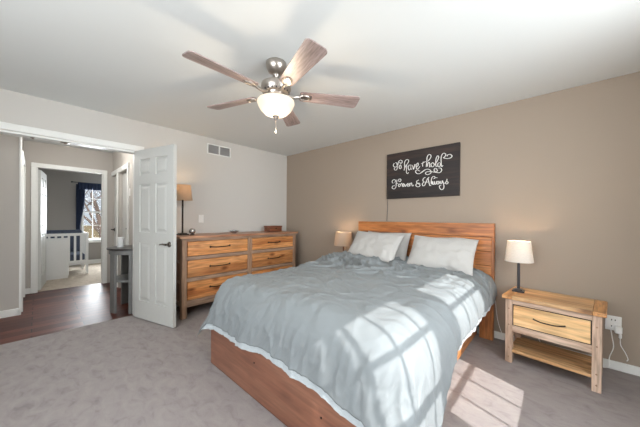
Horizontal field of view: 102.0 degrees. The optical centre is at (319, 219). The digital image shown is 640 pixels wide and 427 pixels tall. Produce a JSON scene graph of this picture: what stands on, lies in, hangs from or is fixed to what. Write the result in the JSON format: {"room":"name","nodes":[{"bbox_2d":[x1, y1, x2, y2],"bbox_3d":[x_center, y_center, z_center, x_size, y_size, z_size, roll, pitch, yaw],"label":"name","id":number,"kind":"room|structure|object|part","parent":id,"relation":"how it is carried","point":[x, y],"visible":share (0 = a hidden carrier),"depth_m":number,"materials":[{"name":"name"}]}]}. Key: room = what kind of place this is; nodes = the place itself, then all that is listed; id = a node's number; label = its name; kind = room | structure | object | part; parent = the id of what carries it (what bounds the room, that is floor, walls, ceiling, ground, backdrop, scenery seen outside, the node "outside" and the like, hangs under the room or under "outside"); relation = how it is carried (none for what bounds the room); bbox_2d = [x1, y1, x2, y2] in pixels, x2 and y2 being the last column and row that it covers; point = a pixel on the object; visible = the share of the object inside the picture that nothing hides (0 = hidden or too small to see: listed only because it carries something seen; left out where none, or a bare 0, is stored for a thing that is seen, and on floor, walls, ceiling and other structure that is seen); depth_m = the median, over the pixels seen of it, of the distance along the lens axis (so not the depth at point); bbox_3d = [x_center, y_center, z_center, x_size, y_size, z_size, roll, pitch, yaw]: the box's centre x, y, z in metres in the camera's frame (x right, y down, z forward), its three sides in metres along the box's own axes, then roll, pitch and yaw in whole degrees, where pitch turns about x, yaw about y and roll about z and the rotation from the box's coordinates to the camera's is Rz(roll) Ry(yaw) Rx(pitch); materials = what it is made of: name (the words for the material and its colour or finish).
{"room":"bedroom","nodes":[
{"label":"bedroom","id":0,"kind":"room"},
{"bbox_2d":[0,134,18,310],"bbox_3d":[-4.230,-0.025,2.798,0.100,2.440,1.290,1,0,43],"label":"wall","id":1,"kind":"structure","parent":0,"point":[9,145],"depth_m":3.18,"materials":[{"name":"grey paint"}]},
{"bbox_2d":[0,308,18,318],"bbox_3d":[-4.193,1.150,2.769,0.014,0.090,1.276,1,0,43],"label":"baseboard","id":2,"kind":"structure","parent":1,"relation":"attached to","point":[11,312],"depth_m":3.18,"materials":[{"name":"white paint"}]},
{"bbox_2d":[19,137,21,307],"bbox_3d":[-3.756,-0.068,3.246,0.020,2.350,0.020,1,0,43],"label":"trim","id":3,"kind":"structure","parent":1,"relation":"attached to","point":[20,138],"depth_m":3.24,"materials":[{"name":"white paint"}]},
{"bbox_2d":[24,140,112,288],"bbox_3d":[-4.173,-0.033,4.719,0.108,2.440,3.200,1,0,43],"label":"wall","id":4,"kind":"structure","parent":0,"point":[36,152],"depth_m":4.40,"materials":[{"name":"grey paint"}]},
{"bbox_2d":[25,288,30,293],"bbox_3d":[-4.658,1.141,4.115,0.014,0.090,0.080,1,0,43],"label":"baseboard","id":5,"kind":"structure","parent":4,"relation":"attached to","point":[27,290],"depth_m":4.11,"materials":[{"name":"white paint"}]},
{"bbox_2d":[30,167,36,293],"bbox_3d":[-4.602,0.171,4.159,0.020,2.030,0.063,1,0,43],"label":"trim","id":6,"kind":"structure","parent":4,"relation":"attached to","point":[33,169],"depth_m":4.15,"materials":[{"name":"white paint"}]},
{"bbox_2d":[36,167,37,292],"bbox_3d":[-4.622,0.171,4.231,0.106,2.030,0.014,1,0,43],"label":"trim","id":7,"kind":"structure","parent":4,"relation":"attached to","point":[37,167],"depth_m":4.20,"materials":[{"name":"white paint"}]},
{"bbox_2d":[38,170,46,289],"bbox_3d":[-4.927,0.171,4.553,0.095,1.998,0.747,0,0,-41],"label":"door","id":8,"kind":"structure","parent":4,"relation":"in","point":[42,177],"depth_m":4.45,"materials":[{"name":"white paint"}]},
{"bbox_2d":[31,162,106,173],"bbox_3d":[-4.293,-0.878,4.483,0.020,0.070,0.953,1,0,43],"label":"trim","id":9,"kind":"structure","parent":4,"relation":"attached to","point":[40,165],"depth_m":4.43,"materials":[{"name":"white paint"}]},
{"bbox_2d":[101,174,102,282],"bbox_3d":[-4.071,0.173,4.833,0.106,2.030,0.012,1,0,43],"label":"trim","id":10,"kind":"structure","parent":4,"relation":"attached to","point":[102,174],"depth_m":4.80,"materials":[{"name":"white paint"}]},
{"bbox_2d":[103,174,106,283],"bbox_3d":[-3.999,0.173,4.817,0.020,2.030,0.060,1,0,43],"label":"trim","id":11,"kind":"structure","parent":4,"relation":"attached to","point":[104,175],"depth_m":4.81,"materials":[{"name":"white paint"}]},
{"bbox_2d":[38,168,100,260],"bbox_3d":[-6.240,-0.058,6.614,0.100,2.440,3.400,1,0,43],"label":"wall","id":12,"kind":"structure","parent":0,"point":[61,192],"depth_m":6.43,"materials":[{"name":"grey paint"}]},
{"bbox_2d":[69,259,100,265],"bbox_3d":[-6.207,1.108,6.580,0.015,0.110,3.200,1,0,43],"label":"baseboard","id":13,"kind":"structure","parent":12,"relation":"attached to","point":[93,261],"depth_m":6.80,"materials":[{"name":"white paint"}]},
{"bbox_2d":[82,190,100,242],"bbox_3d":[-5.817,-0.146,6.978,0.150,1.500,1.030,1,0,43],"label":"window","id":14,"kind":"structure","parent":12,"relation":"in","point":[91,240],"depth_m":6.82,"materials":[{"name":"white paint"}]},
{"bbox_3d":[-5.800,0.569,6.961,0.090,0.070,1.030,1,0,43],"label":"sill","id":15,"kind":"part","parent":14,"relation":"part of","materials":[{"name":"white paint"}]},
{"bbox_3d":[-5.788,-0.941,6.948,0.099,0.040,1.300,1,0,43],"label":"curtain rod","id":16,"kind":"object","parent":12,"relation":"attached to","visible":0},
{"bbox_2d":[76,184,84,229],"bbox_3d":[-6.100,-0.176,6.594,0.045,1.441,0.191,1,0,43],"label":"curtain","id":17,"kind":"object","parent":16,"relation":"hanging from","point":[80,193],"visible":0.76,"depth_m":6.57,"materials":[{"name":"blue fabric"}]},
{"bbox_2d":[78,182,100,190],"bbox_3d":[-5.748,-0.851,6.915,0.027,0.168,1.053,1,0,43],"label":"valance","id":18,"kind":"object","parent":16,"relation":"hanging from","point":[87,186],"visible":0.44,"depth_m":6.68,"materials":[{"name":"blue fabric"}]},
{"bbox_2d":[112,152,132,287],"bbox_3d":[-3.081,-0.022,4.192,2.230,2.440,0.100,1,0,43],"label":"wall","id":19,"kind":"structure","parent":0,"point":[119,159],"depth_m":4.51,"materials":[{"name":"grey paint"}]},
{"bbox_2d":[111,177,115,245],"bbox_3d":[-3.741,0.189,4.741,0.438,1.978,0.095,1,0,43],"label":"door","id":20,"kind":"structure","parent":19,"relation":"in","point":[114,229],"depth_m":4.86,"materials":[{"name":"white paint"}]},
{"bbox_2d":[116,173,118,286],"bbox_3d":[-3.572,0.193,4.559,0.055,2.000,0.022,1,0,43],"label":"trim","id":21,"kind":"structure","parent":19,"relation":"attached to","point":[117,174],"depth_m":4.54,"materials":[{"name":"white paint"}]},
{"bbox_2d":[117,163,128,172],"bbox_3d":[-3.237,-0.844,4.255,0.760,0.080,0.022,1,0,43],"label":"trim","id":22,"kind":"structure","parent":19,"relation":"attached to","point":[124,167],"depth_m":4.21,"materials":[{"name":"white paint"}]},
{"bbox_2d":[122,172,126,244],"bbox_3d":[-3.225,0.196,4.304,0.668,1.978,0.095,1,0,43],"label":"door","id":23,"kind":"structure","parent":19,"relation":"in","point":[124,227],"depth_m":4.43,"materials":[{"name":"white paint"}]},
{"bbox_2d":[126,168,128,244],"bbox_3d":[-2.989,0.200,4.025,0.055,2.000,0.022,1,0,43],"label":"trim","id":24,"kind":"structure","parent":19,"relation":"attached to","point":[127,238],"depth_m":4.00,"materials":[{"name":"white paint"}]},
{"bbox_2d":[0,88,286,233],"bbox_3d":[-2.282,-0.012,3.325,0.120,2.440,4.700,1,0,43],"label":"wall","id":25,"kind":"structure","parent":0,"point":[246,191],"depth_m":3.81,"materials":[{"name":"grey paint"}]},
{"bbox_2d":[0,121,143,153],"bbox_3d":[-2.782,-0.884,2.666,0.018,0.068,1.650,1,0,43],"label":"trim","id":26,"kind":"structure","parent":25,"relation":"attached to","point":[3,125],"depth_m":2.75,"materials":[{"name":"white paint"}]},
{"bbox_2d":[132,154,133,314],"bbox_3d":[-2.338,0.191,3.267,0.118,2.034,0.020,1,0,43],"label":"trim","id":27,"kind":"structure","parent":25,"relation":"attached to","point":[133,154],"depth_m":3.27,"materials":[{"name":"white paint"}]},
{"bbox_2d":[134,144,176,327],"bbox_3d":[-1.956,0.181,3.048,0.760,2.038,0.154,1,0,26],"label":"door","id":28,"kind":"structure","parent":25,"relation":"in","point":[155,169],"depth_m":3.02,"materials":[{"name":"white paint"}]},
{"bbox_3d":[-1.735,0.280,2.887,0.147,0.062,0.059,1,0,26],"label":"handle","id":29,"kind":"part","parent":28,"relation":"part of","materials":[{"name":"black metal"}]},
{"bbox_2d":[199,215,203,222],"bbox_3d":[-1.750,-0.012,3.811,0.009,0.116,0.072,1,0,43],"label":"light switch","id":30,"kind":"object","parent":25,"relation":"attached to","point":[201,217],"visible":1,"depth_m":3.81,"materials":[{"name":"white plastic"}]},
{"bbox_2d":[207,143,230,157],"bbox_3d":[-1.558,-1.065,4.004,0.012,0.156,0.380,1,0,43],"label":"air vent","id":31,"kind":"object","parent":25,"relation":"in","point":[213,149],"visible":1,"depth_m":4.00,"materials":[{"name":"white metal"}]},
{"bbox_3d":[-1.619,-1.065,3.938,0.009,0.126,0.163,1,0,43],"label":"louvre panel","id":32,"kind":"part","parent":31,"relation":"part of","materials":[{"name":"grey metal"}]},
{"bbox_3d":[-1.497,-1.065,4.071,0.009,0.126,0.163,1,0,43],"label":"louvre panel","id":33,"kind":"part","parent":31,"relation":"part of","materials":[{"name":"grey metal"}]},
{"bbox_2d":[0,0,639,155],"bbox_3d":[-1.298,-1.280,2.406,7.250,0.120,4.970,1,0,43],"label":"ceiling","id":34,"kind":"structure","parent":0,"point":[408,63],"depth_m":1.91,"materials":[{"name":"white paint"}]},
{"bbox_2d":[182,38,359,134],"bbox_3d":[-0.373,-0.933,1.974,1.300,0.556,1.241,1,0,43],"label":"ceiling fan","id":35,"kind":"object","parent":34,"relation":"hanging from","point":[275,102],"visible":1,"depth_m":1.91,"materials":[{"name":"brown wood"}]},
{"bbox_3d":[-0.628,-0.974,1.693,0.146,0.007,0.483,17,11,41],"label":"blade","id":36,"kind":"part","parent":35,"relation":"part of","materials":[{"name":"brown wood"}]},
{"bbox_3d":[-0.731,-0.977,2.184,0.483,0.007,0.146,1,12,24],"label":"blade","id":37,"kind":"part","parent":35,"relation":"part of","materials":[{"name":"brown wood"}]},
{"bbox_3d":[-0.342,-0.863,2.010,0.286,0.124,0.286,1,0,43],"label":"lamp shade","id":38,"kind":"part","parent":35,"relation":"part of","materials":[{"name":"beige glass"}]},
{"bbox_3d":[-0.296,-0.975,2.433,0.146,0.007,0.483,-12,-1,6],"label":"blade","id":39,"kind":"part","parent":35,"relation":"part of","materials":[{"name":"brown wood"}]},
{"bbox_3d":[-0.129,-0.970,1.639,0.146,0.007,0.483,14,-7,-29],"label":"blade","id":40,"kind":"part","parent":35,"relation":"part of","materials":[{"name":"brown wood"}]},
{"bbox_3d":[0.076,-0.971,2.097,0.483,0.007,0.146,0,-12,-12],"label":"blade","id":41,"kind":"part","parent":35,"relation":"part of","materials":[{"name":"brown wood"}]},
{"bbox_2d":[0,263,639,426],"bbox_3d":[-2.387,1.257,3.397,10.150,0.100,4.970,1,0,43],"label":"floor","id":42,"kind":"structure","parent":0,"point":[129,371],"depth_m":1.98,"materials":[{"name":"grey carpet"}]},
{"bbox_2d":[46,238,68,279],"bbox_3d":[-5.242,0.777,5.153,0.180,0.800,0.340,1,0,43],"label":"base cabinet","id":43,"kind":"object","parent":42,"relation":"on","point":[57,249],"visible":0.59,"depth_m":5.10,"materials":[{"name":"white paint"}]},
{"bbox_2d":[36,231,88,273],"bbox_3d":[-5.744,0.729,5.478,0.824,0.885,1.184,1,0,43],"label":"crib","id":44,"kind":"object","parent":42,"relation":"on","point":[84,236],"visible":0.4,"depth_m":5.56,"materials":[{"name":"white paint"}]},
{"bbox_2d":[36,230,80,250],"bbox_3d":[-5.998,0.487,5.712,0.036,0.498,1.080,1,0,43],"label":"bumper cover","id":45,"kind":"object","parent":44,"relation":"attached to","point":[71,237],"visible":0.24,"depth_m":5.97,"materials":[{"name":"blue fabric"}]},
{"bbox_2d":[46,231,82,232],"bbox_3d":[-5.446,0.267,5.220,0.028,0.032,1.000,1,0,43],"label":"rail cover","id":46,"kind":"object","parent":44,"relation":"on","point":[76,231],"visible":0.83,"depth_m":5.40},
{"bbox_3d":[-5.453,0.317,5.213,0.036,0.055,1.096,1,0,43],"label":"rail","id":47,"kind":"part","parent":44,"relation":"part of","materials":[{"name":"white paint"}]},
{"bbox_2d":[70,251,84,260],"bbox_3d":[-5.745,0.805,5.478,0.720,0.128,1.080,1,0,43],"label":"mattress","id":48,"kind":"object","parent":44,"relation":"in","point":[71,252],"visible":0.24,"depth_m":5.57,"materials":[{"name":"fabric"}]},
{"bbox_3d":[-5.458,0.905,5.215,0.028,0.060,1.096,1,0,43],"label":"rail","id":49,"kind":"part","parent":44,"relation":"part of","materials":[{"name":"white paint"}]},
{"bbox_3d":[-5.646,0.727,6.162,0.044,0.885,0.044,1,0,43],"label":"leg","id":50,"kind":"part","parent":44,"relation":"part of","materials":[{"name":"white paint"}]},
{"bbox_3d":[-5.071,0.733,5.635,0.044,0.885,0.044,1,0,43],"label":"leg","id":51,"kind":"part","parent":44,"relation":"part of","materials":[{"name":"white paint"}]},
{"bbox_2d":[107,245,132,313],"bbox_3d":[-2.646,0.789,3.472,0.670,0.832,0.335,1,0,43],"label":"console table","id":52,"kind":"object","parent":42,"relation":"on","point":[126,252],"visible":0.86,"depth_m":3.32,"materials":[{"name":"grey paint"}]},
{"bbox_3d":[-2.666,0.828,3.340,0.110,0.754,0.028,1,0,28],"label":"leg","id":53,"kind":"part","parent":52,"relation":"part of","materials":[{"name":"grey paint"}]},
{"bbox_2d":[117,237,123,246],"bbox_3d":[-2.688,0.305,3.493,0.076,0.134,0.076,1,0,43],"label":"candle","id":54,"kind":"object","parent":52,"relation":"on","point":[120,240],"visible":0.95,"depth_m":3.46,"materials":[{"name":"wax"}]},
{"bbox_2d":[116,273,128,282],"bbox_3d":[-2.629,0.792,3.490,0.570,0.025,0.285,1,0,43],"label":"shelf","id":55,"kind":"object","parent":52,"relation":"attached to","point":[124,277],"depth_m":3.42,"materials":[{"name":"grey paint"}]},
{"bbox_3d":[-2.793,0.825,3.719,0.028,0.754,0.110,1,0,26],"label":"leg","id":56,"kind":"part","parent":52,"relation":"part of","materials":[{"name":"grey paint"}]},
{"bbox_3d":[-2.400,0.830,3.340,0.110,0.754,0.028,0,0,-27],"label":"leg","id":57,"kind":"part","parent":52,"relation":"part of","materials":[{"name":"grey paint"}]},
{"bbox_2d":[176,231,297,319],"bbox_3d":[-1.220,0.710,3.960,0.551,1.008,1.905,1,0,43],"label":"dresser","id":58,"kind":"object","parent":42,"relation":"on","point":[204,261],"visible":0.74,"depth_m":3.48,"materials":[{"name":"brown wood"}]},
{"bbox_3d":[-1.838,0.661,3.304,0.385,0.821,0.018,1,0,43],"label":"panel","id":59,"kind":"part","parent":58,"relation":"part of","materials":[{"name":"brown wood"}]},
{"bbox_3d":[-1.668,0.733,3.161,0.060,0.961,0.062,1,0,43],"label":"leg","id":60,"kind":"part","parent":58,"relation":"part of","materials":[{"name":"brown wood"}]},
{"bbox_2d":[176,184,192,234],"bbox_3d":[-1.800,-0.124,3.391,0.236,0.655,0.236,1,0,43],"label":"table lamp","id":61,"kind":"object","parent":58,"relation":"on","point":[184,193],"visible":0.84,"depth_m":3.33,"materials":[{"name":"beige fabric"}]},
{"bbox_3d":[-1.798,-0.351,3.390,0.236,0.200,0.236,1,0,43],"label":"lamp shade","id":62,"kind":"part","parent":61,"relation":"part of","materials":[{"name":"beige fabric"}]},
{"bbox_2d":[189,228,195,234],"bbox_3d":[-1.709,0.159,3.464,0.084,0.090,0.084,1,0,43],"label":"globe ornament","id":63,"kind":"object","parent":58,"relation":"on","point":[192,231],"visible":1,"depth_m":3.44,"materials":[{"name":"grey metal"}]},
{"bbox_3d":[-1.359,1.040,3.491,0.036,0.080,0.843,1,0,43],"label":"rail","id":64,"kind":"part","parent":58,"relation":"part of","materials":[{"name":"brown wood"}]},
{"bbox_3d":[-1.512,0.882,3.632,0.466,0.220,0.831,1,0,43],"label":"drawer","id":65,"kind":"part","parent":58,"relation":"part of","materials":[{"name":"orange wood"}]},
{"bbox_3d":[-1.510,0.612,3.631,0.466,0.210,0.831,1,0,43],"label":"drawer","id":66,"kind":"part","parent":58,"relation":"part of","materials":[{"name":"orange wood"}]},
{"bbox_3d":[-1.357,0.748,3.489,0.036,0.045,0.843,1,0,43],"label":"rail","id":67,"kind":"part","parent":58,"relation":"part of","materials":[{"name":"brown wood"}]},
{"bbox_3d":[-1.354,0.482,3.488,0.036,0.045,0.843,1,0,43],"label":"rail","id":68,"kind":"part","parent":58,"relation":"part of","materials":[{"name":"brown wood"}]},
{"bbox_3d":[-1.353,0.263,3.487,0.036,0.018,0.843,1,0,43],"label":"rail","id":69,"kind":"part","parent":58,"relation":"part of","materials":[{"name":"brown wood"}]},
{"bbox_3d":[-1.508,0.363,3.630,0.466,0.178,0.831,1,0,43],"label":"drawer","id":70,"kind":"part","parent":58,"relation":"part of","materials":[{"name":"orange wood"}]},
{"bbox_3d":[-1.223,0.243,3.964,0.513,0.018,1.857,1,0,43],"label":"cornice","id":71,"kind":"part","parent":58,"relation":"part of","materials":[{"name":"brown wood"}]},
{"bbox_3d":[-0.903,0.365,4.290,0.466,0.178,0.796,1,0,43],"label":"drawer","id":72,"kind":"part","parent":58,"relation":"part of","materials":[{"name":"orange wood"}]},
{"bbox_3d":[-0.905,0.614,4.291,0.466,0.210,0.796,1,0,43],"label":"drawer","id":73,"kind":"part","parent":58,"relation":"part of","materials":[{"name":"orange wood"}]},
{"bbox_3d":[-0.751,0.750,4.150,0.036,0.045,0.808,1,0,43],"label":"rail","id":74,"kind":"part","parent":58,"relation":"part of","materials":[{"name":"brown wood"}]},
{"bbox_3d":[-0.749,0.484,4.148,0.036,0.045,0.808,1,0,43],"label":"rail","id":75,"kind":"part","parent":58,"relation":"part of","materials":[{"name":"brown wood"}]},
{"bbox_3d":[-0.748,0.265,4.147,0.036,0.018,0.808,1,0,43],"label":"rail","id":76,"kind":"part","parent":58,"relation":"part of","materials":[{"name":"brown wood"}]},
{"bbox_3d":[-0.907,0.884,4.292,0.466,0.220,0.796,1,0,43],"label":"drawer","id":77,"kind":"part","parent":58,"relation":"part of","materials":[{"name":"orange wood"}]},
{"bbox_2d":[264,226,281,231],"bbox_3d":[-0.812,0.158,4.487,0.164,0.098,0.284,1,0,38],"label":"wooden box","id":78,"kind":"object","parent":58,"relation":"on","point":[266,228],"visible":0.97,"depth_m":4.41,"materials":[{"name":"brown wood"}]},
{"bbox_3d":[-0.463,0.737,4.476,0.060,0.961,0.062,1,0,43],"label":"leg","id":79,"kind":"part","parent":58,"relation":"part of","materials":[{"name":"brown wood"}]},
{"bbox_2d":[211,221,494,426],"bbox_3d":[0.444,0.633,2.452,1.700,1.202,2.220,1,0,43],"label":"bed","id":80,"kind":"object","parent":42,"relation":"on","point":[295,404],"visible":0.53,"depth_m":1.90,"materials":[{"name":"brown wood"}]},
{"bbox_3d":[-0.296,1.056,1.654,1.695,0.350,0.038,1,0,43],"label":"footboard","id":81,"kind":"part","parent":80,"relation":"part of","materials":[{"name":"brown wood"}]},
{"bbox_2d":[196,251,496,426],"bbox_3d":[0.371,0.809,2.392,2.052,0.804,2.212,1,0,43],"label":"duvet","id":82,"kind":"object","parent":80,"relation":"on","point":[377,340],"visible":0.98,"depth_m":1.49,"materials":[{"name":"grey fabric"}]},
{"bbox_2d":[348,231,403,262],"bbox_3d":[0.665,0.341,3.238,0.301,0.367,0.683,0,0,-44],"label":"pillow","id":83,"kind":"object","parent":82,"relation":"on","point":[385,246],"visible":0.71,"depth_m":3.13,"materials":[{"name":"white fabric"}]},
{"bbox_2d":[368,231,410,260],"bbox_3d":[0.844,0.355,3.343,0.620,0.393,0.214,1,0,43],"label":"pillow","id":84,"kind":"object","parent":82,"relation":"on","point":[402,250],"visible":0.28,"depth_m":3.16,"materials":[{"name":"white fabric"}]},
{"bbox_2d":[407,235,478,275],"bbox_3d":[1.279,0.361,2.753,0.663,0.351,0.284,1,0,42],"label":"pillow","id":85,"kind":"object","parent":82,"relation":"on","point":[454,254],"visible":0.88,"depth_m":2.66,"materials":[{"name":"white fabric"}]},
{"bbox_3d":[1.187,0.475,3.228,1.655,0.882,0.072,1,0,43],"label":"headboard","id":86,"kind":"part","parent":80,"relation":"part of","materials":[{"name":"brown wood"}]},
{"bbox_3d":[0.939,1.045,1.980,0.035,0.330,2.110,1,0,43],"label":"rail","id":87,"kind":"part","parent":80,"relation":"part of","materials":[{"name":"brown wood"}]},
{"bbox_2d":[502,286,607,393],"bbox_3d":[1.960,0.955,2.187,0.437,0.585,0.620,0,0,-41],"label":"nightstand","id":88,"kind":"object","parent":42,"relation":"on","point":[574,322],"visible":0.94,"depth_m":2.08,"materials":[{"name":"brown wood"}]},
{"bbox_3d":[1.665,0.968,2.277,0.050,0.554,0.050,0,0,-41],"label":"leg","id":89,"kind":"part","parent":88,"relation":"part of","materials":[{"name":"brown wood"}]},
{"bbox_3d":[1.920,0.969,2.502,0.050,0.554,0.050,0,0,-41],"label":"leg","id":90,"kind":"part","parent":88,"relation":"part of","materials":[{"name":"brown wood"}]},
{"bbox_2d":[504,240,533,292],"bbox_3d":[1.823,0.429,2.375,0.216,0.462,0.216,1,0,43],"label":"table lamp","id":91,"kind":"object","parent":88,"relation":"on","point":[517,251],"visible":1,"depth_m":2.31,"materials":[{"name":"white fabric"}]},
{"bbox_3d":[1.825,0.292,2.375,0.216,0.187,0.216,1,0,43],"label":"lamp shade","id":92,"kind":"part","parent":91,"relation":"part of","materials":[{"name":"white fabric"}]},
{"bbox_3d":[1.811,0.825,2.053,0.036,0.021,0.200,0,0,-41],"label":"handle","id":93,"kind":"part","parent":88,"relation":"part of","materials":[{"name":"brown metal"}]},
{"bbox_2d":[512,337,591,376],"bbox_3d":[1.965,1.145,2.193,0.366,0.025,0.536,0,0,-41],"label":"shelf","id":94,"kind":"object","parent":88,"relation":"attached to","point":[579,363],"depth_m":2.16,"materials":[{"name":"brown wood"}]},
{"bbox_3d":[1.834,0.947,2.075,0.024,0.056,0.476,0,0,-41],"label":"rail","id":95,"kind":"part","parent":88,"relation":"part of","materials":[{"name":"brown wood"}]},
{"bbox_3d":[1.953,0.827,2.179,0.348,0.168,0.462,0,0,-41],"label":"drawer","id":96,"kind":"part","parent":88,"relation":"part of","materials":[{"name":"brown wood"}]},
{"bbox_3d":[2.013,0.972,1.883,0.050,0.554,0.050,0,0,-41],"label":"leg","id":97,"kind":"part","parent":88,"relation":"part of","materials":[{"name":"brown wood"}]},
{"bbox_3d":[2.268,0.973,2.108,0.050,0.554,0.050,0,0,-41],"label":"leg","id":98,"kind":"part","parent":88,"relation":"part of","materials":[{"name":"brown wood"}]},
{"bbox_2d":[603,328,613,367],"bbox_3d":[2.380,1.077,2.192,0.147,0.344,0.027,1,0,32],"label":"power cable","id":99,"kind":"object","parent":42,"relation":"on","point":[610,328],"visible":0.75,"depth_m":2.16,"materials":[{"name":"white plastic"}]},
{"bbox_3d":[0.193,0.933,3.877,0.294,0.585,0.437,1,0,43],"label":"nightstand","id":100,"kind":"object","parent":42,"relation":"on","visible":0},
{"bbox_2d":[334,232,352,250],"bbox_3d":[0.352,0.414,3.873,0.290,0.455,0.290,1,0,43],"label":"table lamp","id":101,"kind":"object","parent":100,"relation":"on","point":[343,239],"visible":0.81,"depth_m":3.76,"materials":[{"name":"beige fabric"}]},
{"bbox_2d":[286,71,639,366],"bbox_3d":[1.152,0.015,3.446,5.020,2.440,0.120,1,0,43],"label":"wall","id":102,"kind":"structure","parent":0,"point":[558,172],"depth_m":2.51,"materials":[{"name":"beige paint"}]},
{"bbox_2d":[387,142,459,198],"bbox_3d":[1.257,-0.579,3.249,0.906,0.606,0.032,1,0,43],"label":"wall sign","id":103,"kind":"object","parent":102,"relation":"attached to","point":[434,171],"visible":1,"depth_m":3.19,"materials":[{"name":"black paint"}]},
{"bbox_2d":[477,326,639,375],"bbox_3d":[1.086,1.199,3.412,4.750,0.072,0.014,1,0,43],"label":"baseboard","id":104,"kind":"structure","parent":102,"relation":"attached to","point":[634,370],"depth_m":2.15,"materials":[{"name":"white paint"}]},
{"bbox_2d":[605,315,621,329],"bbox_3d":[2.453,0.866,2.165,0.092,0.120,0.008,1,0,43],"label":"wall outlet","id":105,"kind":"object","parent":102,"relation":"attached to","point":[610,321],"visible":0.83,"depth_m":2.17,"materials":[{"name":"white plastic"}]},
{"bbox_2d":[609,317,617,322],"bbox_3d":[2.451,0.840,2.163,0.048,0.034,0.002,1,0,43],"label":"socket","id":106,"kind":"object","parent":105,"relation":"attached to","point":[611,319],"depth_m":2.16,"materials":[{"name":"white plastic"}]},
{"bbox_2d":[614,325,622,338],"bbox_3d":[2.457,0.928,2.132,0.042,0.097,0.034,1,0,43],"label":"plug adapter","id":107,"kind":"object","parent":105,"relation":"attached to","point":[618,330],"visible":1,"depth_m":2.12,"materials":[{"name":"white plastic"}]},
{"bbox_3d":[-4.293,-0.029,3.662,1.160,2.440,0.100,1,0,43],"label":"wall","id":108,"kind":"structure","parent":0,"visible":0},
{"bbox_2d":[21,157,23,311],"bbox_3d":[-3.875,0.196,3.363,0.085,2.000,0.025,1,0,43],"label":"trim","id":109,"kind":"structure","parent":108,"relation":"attached to","point":[22,157],"depth_m":3.34,"materials":[{"name":"white paint"}]},
{"bbox_2d":[23,166,25,296],"bbox_3d":[-4.540,0.188,3.973,0.080,2.000,0.025,1,0,43],"label":"trim","id":110,"kind":"structure","parent":108,"relation":"attached to","point":[24,168],"depth_m":3.95,"materials":[{"name":"white paint"}]},
{"label":"outside","id":111,"kind":"structure","parent":0,"visible":0},
{"bbox_2d":[84,226,99,237],"bbox_3d":[-24.732,1.400,27.084,54.700,0.050,60.000,1,0,43],"label":"lawn","id":112,"kind":"structure","parent":111,"point":[88,229],"depth_m":29.15,"materials":[{"name":"yellow plant"}]},
{"bbox_2d":[84,190,100,237],"bbox_3d":[-9.648,-1.037,10.364,3.601,5.390,5.088,1,0,43],"label":"bare tree","id":113,"kind":"object","parent":112,"relation":"on","point":[98,215],"visible":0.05,"depth_m":9.99,"materials":[{"name":"grey plant"}]}
]}

